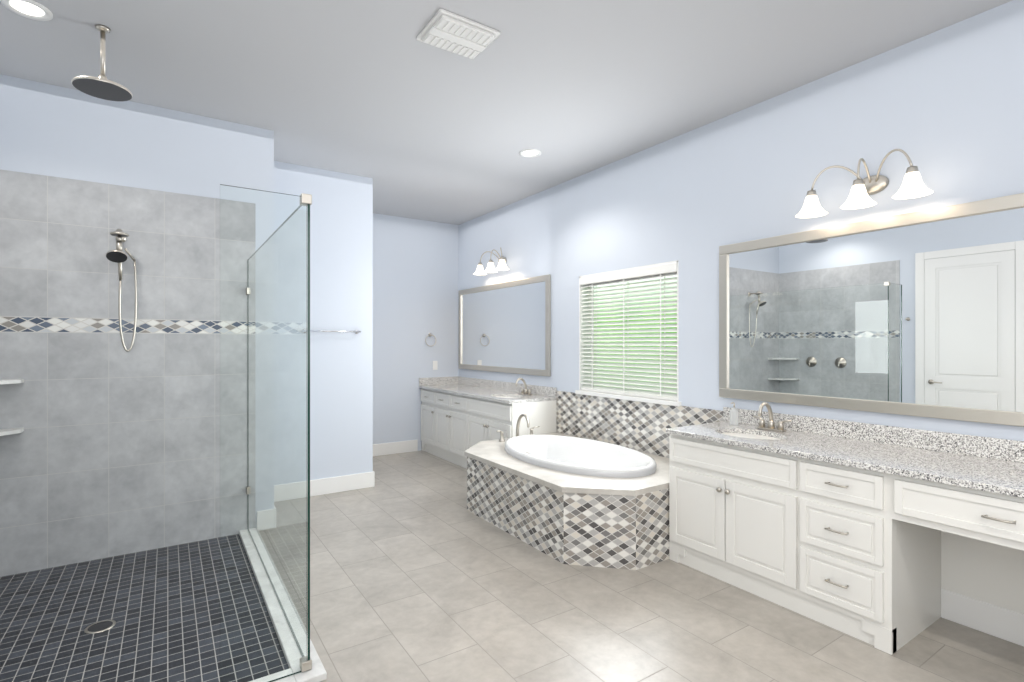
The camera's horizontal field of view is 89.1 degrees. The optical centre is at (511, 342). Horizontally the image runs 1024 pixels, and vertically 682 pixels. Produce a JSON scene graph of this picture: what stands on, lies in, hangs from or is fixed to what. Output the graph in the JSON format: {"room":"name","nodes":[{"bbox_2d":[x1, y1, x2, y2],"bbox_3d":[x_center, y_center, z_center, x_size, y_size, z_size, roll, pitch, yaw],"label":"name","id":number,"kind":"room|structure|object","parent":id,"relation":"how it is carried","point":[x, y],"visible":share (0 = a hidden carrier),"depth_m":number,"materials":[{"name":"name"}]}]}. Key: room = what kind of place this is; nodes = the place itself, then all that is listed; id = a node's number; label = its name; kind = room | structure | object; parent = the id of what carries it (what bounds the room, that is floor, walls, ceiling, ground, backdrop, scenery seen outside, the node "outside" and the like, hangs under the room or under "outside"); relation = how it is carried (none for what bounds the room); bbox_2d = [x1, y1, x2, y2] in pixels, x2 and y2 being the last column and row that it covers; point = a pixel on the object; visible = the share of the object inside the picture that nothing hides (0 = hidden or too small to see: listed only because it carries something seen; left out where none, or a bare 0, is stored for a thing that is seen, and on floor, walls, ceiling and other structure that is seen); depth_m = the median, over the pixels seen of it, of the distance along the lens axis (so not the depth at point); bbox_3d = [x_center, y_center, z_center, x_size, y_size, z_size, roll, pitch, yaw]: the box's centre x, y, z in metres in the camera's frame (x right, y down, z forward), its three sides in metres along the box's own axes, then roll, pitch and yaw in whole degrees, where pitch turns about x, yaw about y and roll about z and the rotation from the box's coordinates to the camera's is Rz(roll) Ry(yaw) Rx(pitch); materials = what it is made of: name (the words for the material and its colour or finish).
{"room":"bathroom","nodes":[
{"label":"bathroom","id":0,"kind":"room"},
{"bbox_2d":[0,74,273,527],"bbox_3d":[-3.222,-0.105,4.397,1.880,3.050,2.210,0,0,-34],"label":"wall","id":1,"kind":"structure","parent":0,"point":[54,131],"depth_m":3.56,"materials":[{"name":"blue paint"}]},
{"bbox_2d":[0,379,23,435],"bbox_3d":[-3.051,0.381,2.995,0.302,0.322,0.300,0,0,-34],"label":"corner shelf","id":2,"kind":"object","parent":1,"relation":"attached to","point":[8,431],"visible":1,"depth_m":3.10,"materials":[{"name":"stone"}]},
{"bbox_2d":[0,170,254,576],"bbox_3d":[-2.602,0.185,3.478,1.600,2.470,0.008,0,0,-34],"label":"shower wall tile","id":3,"kind":"structure","parent":1,"relation":"attached to","point":[114,448],"depth_m":3.46,"materials":[{"name":"grey tile"}]},
{"bbox_2d":[106,229,136,351],"bbox_3d":[-2.530,-0.338,3.374,0.156,0.792,0.245,0,0,-34],"label":"shower head","id":4,"kind":"object","parent":3,"relation":"attached to","point":[118,255],"visible":1,"depth_m":3.37},
{"bbox_2d":[261,500,276,528],"bbox_3d":[-2.007,1.345,4.275,0.018,0.150,0.695,0,0,-34],"label":"baseboard","id":5,"kind":"structure","parent":1,"relation":"attached to","point":[272,512],"depth_m":3.97,"materials":[{"name":"white wood"}]},
{"bbox_2d":[0,534,288,681],"bbox_3d":[-2.109,1.417,2.634,1.490,0.006,1.960,0,0,-34],"label":"floor","id":6,"kind":"structure","parent":0,"point":[167,609],"depth_m":2.65,"materials":[{"name":"tile"}]},
{"bbox_2d":[84,620,115,633],"bbox_3d":[-2.049,1.412,2.589,0.124,0.003,0.124,0,0,-34],"label":"shower drain","id":7,"kind":"object","parent":6,"relation":"on","point":[98,627],"visible":1,"depth_m":2.59,"materials":[{"name":"silver metal"}]},
{"bbox_2d":[274,161,372,484],"bbox_3d":[-2.213,-0.105,5.491,1.010,3.050,1.500,0,0,-34],"label":"wall","id":8,"kind":"structure","parent":0,"point":[341,299],"depth_m":4.91,"materials":[{"name":"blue paint"}]},
{"bbox_2d":[274,472,372,501],"bbox_3d":[-1.798,1.345,4.855,1.000,0.150,0.018,0,0,-34],"label":"baseboard","id":9,"kind":"structure","parent":8,"relation":"attached to","point":[330,485],"depth_m":4.90,"materials":[{"name":"white wood"}]},
{"bbox_2d":[302,329,360,333],"bbox_3d":[-1.691,-0.110,4.892,0.524,0.043,0.071,0,0,-34],"label":"towel rail","id":10,"kind":"object","parent":8,"relation":"attached to","point":[356,331],"visible":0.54,"depth_m":4.84,"materials":[{"name":"silver metal"}]},
{"bbox_2d":[373,471,374,486],"bbox_3d":[-1.740,1.345,5.704,0.021,0.150,1.365,0,0,-34],"label":"baseboard","id":11,"kind":"structure","parent":8,"relation":"attached to","point":[373,471],"depth_m":5.14,"materials":[{"name":"white wood"}]},
{"bbox_2d":[373,213,458,450],"bbox_3d":[-1.472,-0.105,6.790,1.660,3.050,0.150,0,0,-34],"label":"wall","id":12,"kind":"structure","parent":0,"point":[415,282],"depth_m":6.79,"materials":[{"name":"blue paint"}]},
{"bbox_2d":[373,440,417,455],"bbox_3d":[-1.673,1.345,6.559,1.030,0.150,0.015,0,0,-34],"label":"baseboard","id":13,"kind":"structure","parent":12,"relation":"attached to","point":[410,445],"depth_m":6.67,"materials":[{"name":"white wood"}]},
{"bbox_2d":[425,333,435,345],"bbox_3d":[-1.087,-0.045,6.933,0.159,0.179,0.032,0,0,-34],"label":"towel ring","id":14,"kind":"object","parent":12,"relation":"attached to","point":[429,334],"visible":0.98,"depth_m":6.93,"materials":[{"name":"silver metal"}]},
{"bbox_2d":[433,361,437,369],"bbox_3d":[-1.033,0.300,6.987,0.070,0.120,0.006,0,0,-34],"label":"electrical outlet plate","id":15,"kind":"object","parent":12,"relation":"attached to","point":[435,365],"visible":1,"depth_m":6.99,"materials":[{"name":"white plastic"}]},
{"bbox_2d":[419,376,458,383],"bbox_3d":[-0.987,0.510,7.007,0.567,0.100,0.019,0,0,-34],"label":"backsplash","id":16,"kind":"structure","parent":12,"relation":"attached to","point":[432,380],"depth_m":7.01,"materials":[{"name":"grey stone"}]},
{"bbox_2d":[0,0,1011,224],"bbox_3d":[-0.421,-1.690,2.719,4.700,0.120,8.100,0,0,-34],"label":"ceiling","id":17,"kind":"structure","parent":0,"point":[395,109],"depth_m":3.10,"materials":[{"name":"grey paint"}]},
{"bbox_2d":[0,0,52,20],"bbox_3d":[-2.357,-1.626,2.529,0.190,0.008,0.190,0,0,-34],"label":"recessed light","id":18,"kind":"object","parent":17,"relation":"in","point":[31,9],"visible":1,"depth_m":2.54,"materials":[{"name":"white plastic"}]},
{"bbox_2d":[71,24,132,100],"bbox_3d":[-2.116,-1.468,2.689,0.250,0.324,0.250,0,0,-34],"label":"shower","id":19,"kind":"object","parent":17,"relation":"hanging from","point":[101,86],"visible":1,"depth_m":2.68,"materials":[{"name":"silver metal"}]},
{"bbox_2d":[417,9,499,58],"bbox_3d":[-0.285,-1.615,2.749,0.350,0.031,0.300,0,0,-34],"label":"ceiling vent","id":20,"kind":"object","parent":17,"relation":"in","point":[454,33],"visible":1,"depth_m":2.71,"materials":[{"name":"white plastic"}]},
{"bbox_2d":[519,149,540,156],"bbox_3d":[0.156,-1.626,4.457,0.190,0.008,0.190,0,0,-34],"label":"recessed light","id":21,"kind":"object","parent":17,"relation":"in","point":[530,153],"visible":1,"depth_m":4.45,"materials":[{"name":"white plastic"}]},
{"bbox_2d":[259,450,1023,681],"bbox_3d":[-0.421,1.480,2.719,4.700,0.120,8.100,0,0,-34],"label":"floor","id":22,"kind":"structure","parent":0,"point":[419,572],"depth_m":2.70,"materials":[{"name":"tile"}]},
{"bbox_2d":[239,528,326,681],"bbox_3d":[-2.023,1.405,2.613,1.610,0.030,2.072,0,0,-34],"label":"shower curb","id":23,"kind":"object","parent":22,"relation":"on","point":[317,672],"visible":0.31,"depth_m":2.57,"materials":[{"name":"stone"}]},
{"bbox_2d":[220,184,311,681],"bbox_3d":[-1.548,0.378,2.959,0.344,2.020,2.016,0,0,-34],"label":"glass","id":24,"kind":"object","parent":23,"relation":"on","point":[306,661],"visible":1,"depth_m":2.69,"materials":[{"name":"teal"}]},
{"bbox_2d":[421,388,555,468],"bbox_3d":[-0.390,1.005,6.109,0.602,0.830,2.176,0,0,-34],"label":"bathroom vanity","id":25,"kind":"object","parent":22,"relation":"on","point":[460,415],"depth_m":5.78,"materials":[{"name":"white wood"}]},
{"bbox_2d":[419,384,555,403],"bbox_3d":[-0.384,0.575,6.113,0.587,0.030,2.176,0,0,-34],"label":"countertop","id":26,"kind":"structure","parent":25,"relation":"on","point":[463,389],"depth_m":5.89,"materials":[{"name":"grey stone"}]},
{"bbox_2d":[515,378,534,395],"bbox_3d":[0.105,0.467,5.610,0.167,0.186,0.255,0,0,-34],"label":"faucet","id":27,"kind":"object","parent":26,"relation":"on","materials":[{"name":"silver metal"}]},
{"bbox_2d":[464,414,668,569],"bbox_3d":[0.473,1.040,4.211,1.238,0.759,1.934,0,0,-34],"label":"bathtub","id":28,"kind":"object","parent":22,"relation":"on","point":[566,499],"visible":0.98,"depth_m":3.55,"materials":[{"name":"tile"}]},
{"bbox_2d":[496,414,539,441],"bbox_3d":[0.094,0.790,4.894,0.493,0.259,0.232,0,0,-33],"label":"faucet","id":29,"kind":"object","parent":28,"relation":"on","point":[524,438],"depth_m":4.86,"materials":[{"name":"silver metal"}]},
{"bbox_2d":[666,430,1023,654],"bbox_3d":[1.932,1.005,2.556,0.652,0.830,2.429,0,0,-34],"label":"bathroom vanity","id":30,"kind":"object","parent":22,"relation":"on","point":[877,536],"depth_m":2.60,"materials":[{"name":"white wood"}]},
{"bbox_2d":[666,422,1023,493],"bbox_3d":[1.941,0.575,2.556,0.637,0.030,2.439,0,0,-34],"label":"countertop","id":31,"kind":"structure","parent":30,"relation":"on","point":[968,469],"depth_m":2.59,"materials":[{"name":"grey stone"}]},
{"bbox_2d":[729,402,738,425],"bbox_3d":[1.513,0.480,3.543,0.066,0.158,0.060,0,0,-33],"label":"soap dispenser","id":32,"kind":"object","parent":31,"relation":"on","point":[733,424],"depth_m":3.54,"materials":[{"name":"clear glass"}]},
{"bbox_2d":[714,430,781,441],"bbox_3d":[1.470,0.662,3.215,0.343,0.167,0.447,0,0,-34],"label":"sink","id":33,"kind":"object","parent":31,"relation":"in","point":[741,433],"depth_m":3.32,"materials":[{"name":"white ceramic"}]},
{"bbox_2d":[750,402,793,429],"bbox_3d":[1.623,0.467,3.317,0.167,0.186,0.255,0,0,-34],"label":"faucet","id":34,"kind":"object","parent":31,"relation":"on","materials":[{"name":"silver metal"}]},
{"bbox_2d":[459,0,1023,440],"bbox_3d":[1.476,-0.105,3.975,0.150,3.050,8.100,0,0,-34],"label":"wall","id":35,"kind":"structure","parent":0,"point":[943,108],"depth_m":3.46,"materials":[{"name":"blue paint"}]},
{"bbox_2d":[474,247,508,274],"bbox_3d":[-0.217,-0.976,6.164,0.253,0.271,0.670,0,0,-34],"label":"sconce","id":36,"kind":"object","parent":35,"relation":"attached to","point":[490,268],"visible":1,"depth_m":6.12,"materials":[{"name":"white glass"}]},
{"bbox_2d":[459,274,550,375],"bbox_3d":[-0.164,-0.185,6.290,0.026,1.070,2.030,0,0,-34],"label":"mirror","id":37,"kind":"object","parent":35,"relation":"attached to","point":[504,327],"visible":1,"depth_m":6.11,"materials":[{"name":"beige mirror"}]},
{"bbox_2d":[459,376,556,395],"bbox_3d":[-0.147,0.510,6.270,0.020,0.100,2.176,0,0,-34],"label":"backsplash","id":38,"kind":"structure","parent":35,"relation":"attached to","point":[507,386],"depth_m":6.18,"materials":[{"name":"grey stone"}]},
{"bbox_2d":[575,260,680,405],"bbox_3d":[1.033,-0.079,4.617,0.180,1.147,1.240,0,0,-34],"label":"window","id":39,"kind":"structure","parent":35,"relation":"in","point":[632,398],"depth_m":4.77,"materials":[{"name":"white wood"}]},
{"bbox_2d":[580,262,676,400],"bbox_3d":[1.012,-0.090,4.604,0.080,1.096,1.152,0,0,-34],"label":"window blind","id":40,"kind":"object","parent":39,"relation":"attached to","point":[606,350],"visible":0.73,"depth_m":4.54,"materials":[{"name":"white plastic"}]},
{"bbox_2d":[556,391,722,457],"bbox_3d":[0.996,0.725,4.556,0.010,0.470,1.932,0,0,-34],"label":"tile backsplash","id":41,"kind":"structure","parent":35,"relation":"attached to","point":[639,426],"depth_m":4.55,"materials":[{"name":"tile"}]},
{"bbox_2d":[795,149,932,217],"bbox_3d":[1.947,-0.895,2.896,0.253,0.271,0.670,0,0,-34],"label":"sconce","id":42,"kind":"object","parent":35,"relation":"attached to","point":[912,186],"visible":1,"depth_m":2.87,"materials":[{"name":"white glass"}]},
{"bbox_2d":[719,193,1023,426],"bbox_3d":[2.138,-0.155,2.812,0.026,1.090,2.290,0,0,-34],"label":"mirror","id":43,"kind":"object","parent":35,"relation":"attached to","point":[919,313],"visible":0.98,"depth_m":2.89,"materials":[{"name":"beige mirror"}]},
{"bbox_2d":[722,406,1023,461],"bbox_3d":[2.198,0.510,2.726,0.020,0.100,2.439,0,0,-34],"label":"backsplash","id":44,"kind":"structure","parent":35,"relation":"attached to","point":[1012,450],"depth_m":2.82,"materials":[{"name":"grey stone"}]},
{"bbox_2d":[941,588,1023,646],"bbox_3d":[2.432,1.345,2.383,0.015,0.150,0.750,0,0,-34],"label":"baseboard","id":45,"kind":"structure","parent":35,"relation":"attached to","point":[993,620],"depth_m":2.55,"materials":[{"name":"white wood"}]},
{"label":"outside","id":46,"kind":"structure","parent":0,"visible":0},
{"bbox_2d":[594,275,676,392],"bbox_3d":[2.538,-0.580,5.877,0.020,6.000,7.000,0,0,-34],"label":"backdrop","id":47,"kind":"structure","parent":46,"point":[637,320],"depth_m":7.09,"materials":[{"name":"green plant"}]}
]}

